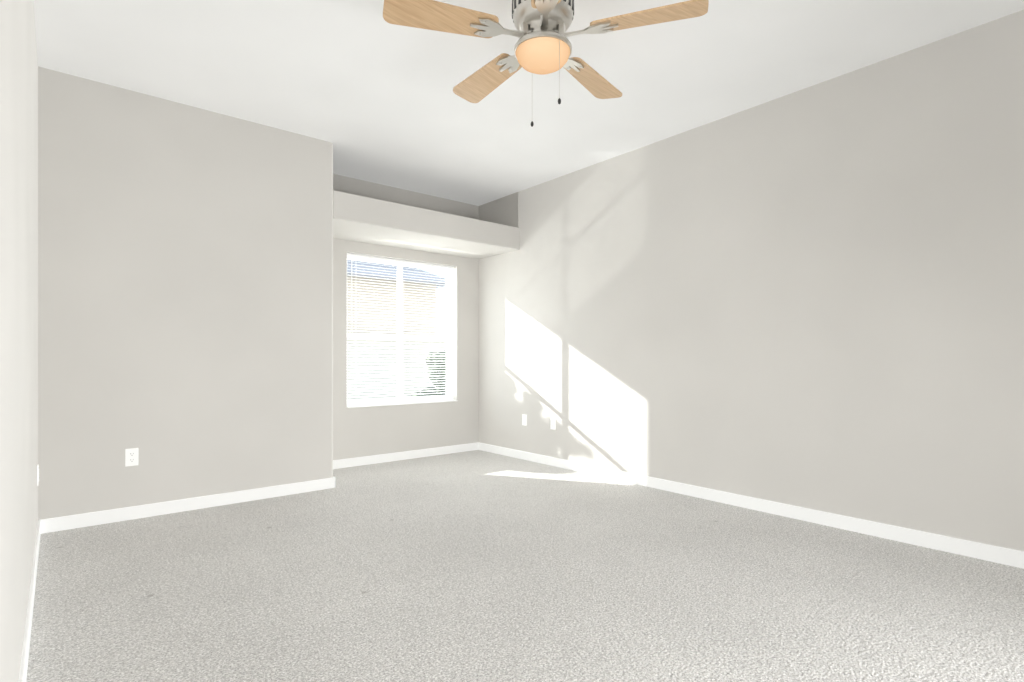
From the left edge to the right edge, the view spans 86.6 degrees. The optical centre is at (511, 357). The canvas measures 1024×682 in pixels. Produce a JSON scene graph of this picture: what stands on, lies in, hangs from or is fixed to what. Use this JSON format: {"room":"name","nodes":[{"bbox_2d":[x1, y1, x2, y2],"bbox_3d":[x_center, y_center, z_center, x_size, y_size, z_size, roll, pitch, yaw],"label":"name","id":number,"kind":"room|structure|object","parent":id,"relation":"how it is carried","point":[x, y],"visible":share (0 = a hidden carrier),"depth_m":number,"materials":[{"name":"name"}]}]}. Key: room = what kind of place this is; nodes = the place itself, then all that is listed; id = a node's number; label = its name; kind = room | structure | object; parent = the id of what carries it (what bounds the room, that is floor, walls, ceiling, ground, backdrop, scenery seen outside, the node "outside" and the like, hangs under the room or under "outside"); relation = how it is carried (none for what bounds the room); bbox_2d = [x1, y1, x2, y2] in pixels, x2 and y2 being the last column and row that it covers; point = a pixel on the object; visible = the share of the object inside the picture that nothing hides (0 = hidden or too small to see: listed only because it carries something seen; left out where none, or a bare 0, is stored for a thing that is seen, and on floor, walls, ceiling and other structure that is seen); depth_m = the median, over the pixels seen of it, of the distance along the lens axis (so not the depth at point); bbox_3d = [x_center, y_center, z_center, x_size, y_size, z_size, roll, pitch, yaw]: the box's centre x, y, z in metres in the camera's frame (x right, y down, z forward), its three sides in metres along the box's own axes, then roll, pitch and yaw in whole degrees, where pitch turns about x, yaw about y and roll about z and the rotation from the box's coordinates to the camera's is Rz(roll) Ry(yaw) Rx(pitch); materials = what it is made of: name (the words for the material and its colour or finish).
{"room":"empty bedroom","nodes":[
{"label":"empty bedroom","id":0,"kind":"room"},
{"bbox_2d":[0,0,37,681],"bbox_3d":[-1.436,-0.345,1.452,0.160,2.790,6.290,0,0,-40],"label":"wall","id":1,"kind":"structure","parent":0,"point":[18,285],"depth_m":1.58,"materials":[{"name":"beige paint"}]},
{"bbox_2d":[19,520,40,681],"bbox_3d":[-1.139,1.008,1.231,0.012,0.085,5.250,0,0,-40],"label":"baseboard","id":2,"kind":"structure","parent":1,"relation":"attached to","point":[25,655],"depth_m":2.08,"materials":[{"name":"white"}]},
{"bbox_2d":[37,464,38,485],"bbox_3d":[-2.708,0.670,3.106,0.009,0.114,0.070,0,0,-40],"label":"electrical outlet","id":3,"kind":"object","parent":1,"relation":"attached to","point":[37,474],"visible":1,"depth_m":3.09,"materials":[{"name":"white plastic"}]},
{"bbox_2d":[38,66,334,533],"bbox_3d":[-2.409,-0.345,4.157,1.817,2.790,0.892,0,0,-40],"label":"wall","id":4,"kind":"structure","parent":0,"point":[185,300],"depth_m":3.69,"materials":[{"name":"beige paint"}]},
{"bbox_2d":[125,448,137,466],"bbox_3d":[-2.471,0.645,3.533,0.070,0.114,0.009,0,0,-40],"label":"outlet","id":5,"kind":"object","parent":4,"relation":"attached to","point":[131,456],"visible":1,"depth_m":3.53,"materials":[{"name":"white plastic"}]},
{"bbox_2d":[333,238,478,459],"bbox_3d":[-1.194,-0.345,5.649,1.985,2.790,0.160,0,0,-40],"label":"wall","id":6,"kind":"structure","parent":0,"point":[366,431],"depth_m":5.68,"materials":[{"name":"beige paint"}]},
{"bbox_2d":[347,256,451,405],"bbox_3d":[-1.177,-0.270,5.719,1.270,1.500,0.055,0,0,-40],"label":"window","id":7,"kind":"structure","parent":6,"relation":"in","point":[400,290],"depth_m":5.71,"materials":[{"name":"white plastic"}]},
{"bbox_2d":[347,253,453,405],"bbox_3d":[-1.124,-0.277,5.655,1.246,1.478,0.047,0,0,-40],"label":"blinds","id":8,"kind":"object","parent":6,"relation":"in","point":[356,303],"depth_m":5.60,"materials":[{"name":"white plastic"}]},
{"bbox_2d":[347,400,457,407],"bbox_3d":[-1.123,0.474,5.654,1.270,0.012,0.112,0,0,-40],"label":"window sill","id":9,"kind":"structure","parent":6,"relation":"attached to","point":[372,405],"depth_m":5.59,"materials":[{"name":"white paint"}]},
{"bbox_2d":[333,442,478,468],"bbox_3d":[-1.139,1.008,5.583,1.985,0.085,0.012,0,0,-40],"label":"baseboard","id":10,"kind":"structure","parent":6,"relation":"attached to","point":[368,460],"depth_m":5.59,"materials":[{"name":"white"}]},
{"bbox_2d":[333,174,517,227],"bbox_3d":[-0.918,-1.550,5.319,1.985,0.380,0.700,0,0,-40],"label":"wall","id":11,"kind":"structure","parent":0,"point":[503,210],"depth_m":5.76,"materials":[{"name":"beige paint"}]},
{"bbox_2d":[333,190,519,258],"bbox_3d":[-0.912,-1.245,5.312,1.985,0.230,0.720,0,0,-40],"label":"soffit ledge","id":12,"kind":"object","parent":11,"relation":"attached to","point":[358,218],"visible":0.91,"depth_m":5.05,"materials":[{"name":"beige paint"}]},
{"bbox_2d":[26,450,1023,681],"bbox_3d":[0.079,1.100,2.719,4.110,0.100,6.290,0,0,-40],"label":"floor","id":13,"kind":"structure","parent":0,"point":[476,566],"depth_m":2.43,"materials":[{"name":"grey carpet"}]},
{"bbox_2d":[34,0,1023,205],"bbox_3d":[0.079,-1.800,2.719,4.110,0.120,6.290,0,0,-40],"label":"ceiling","id":14,"kind":"structure","parent":0,"point":[364,87],"depth_m":3.25,"materials":[{"name":"white paint"}]},
{"bbox_2d":[383,0,708,126],"bbox_3d":[0.120,-1.404,2.446,1.338,0.672,1.303,0,0,-40],"label":"ceiling fan","id":15,"kind":"object","parent":14,"relation":"hanging from","point":[543,46],"visible":1,"depth_m":2.32,"materials":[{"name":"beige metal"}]},
{"bbox_2d":[479,10,1023,550],"bbox_3d":[1.595,-0.345,3.986,0.160,2.790,6.290,0,0,-40],"label":"wall","id":16,"kind":"structure","parent":0,"point":[811,298],"depth_m":3.50,"materials":[{"name":"beige paint"}]},
{"bbox_2d":[522,414,526,425],"bbox_3d":[0.128,0.640,5.608,0.009,0.114,0.070,0,0,-40],"label":"electrical outlet","id":17,"kind":"object","parent":16,"relation":"attached to","point":[524,419],"visible":1,"depth_m":5.61,"materials":[{"name":"white plastic"}]},
{"bbox_2d":[550,418,555,429],"bbox_3d":[0.398,0.640,5.286,0.009,0.114,0.070,0,0,-40],"label":"electrical outlet","id":18,"kind":"object","parent":16,"relation":"attached to","point":[552,423],"visible":1,"depth_m":5.28,"materials":[{"name":"white plastic"}]},
{"bbox_2d":[478,442,1023,568],"bbox_3d":[1.529,1.008,3.931,0.012,0.085,5.970,0,0,-40],"label":"baseboard","id":19,"kind":"structure","parent":16,"relation":"attached to","point":[995,554],"depth_m":3.50,"materials":[{"name":"white"}]},
{"label":"outside","id":20,"kind":"structure","parent":0,"visible":0},
{"bbox_3d":[-8.214,1.350,16.060,24.000,0.100,24.820,0,0,-40],"label":"ground","id":21,"kind":"structure","parent":20,"visible":0},
{"bbox_2d":[347,337,445,399],"bbox_3d":[-2.442,0.425,9.064,20.120,1.750,0.340,0,0,-40],"label":"fence","id":22,"kind":"object","parent":21,"relation":"on","point":[363,353],"depth_m":9.19,"materials":[{"name":"white"}]},
{"bbox_2d":[347,259,445,335],"bbox_3d":[-7.846,-1.175,13.670,10.300,4.950,8.000,0,0,-40],"label":"house","id":23,"kind":"structure","parent":21,"relation":"on","point":[384,292],"depth_m":13.17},
{"bbox_2d":[411,350,445,396],"bbox_3d":[-2.694,-0.262,7.463,4.454,3.123,1.166,0,0,-12],"label":"bush","id":24,"kind":"object","parent":21,"relation":"on","point":[435,370],"depth_m":7.57,"materials":[{"name":"green plant"}]}
]}

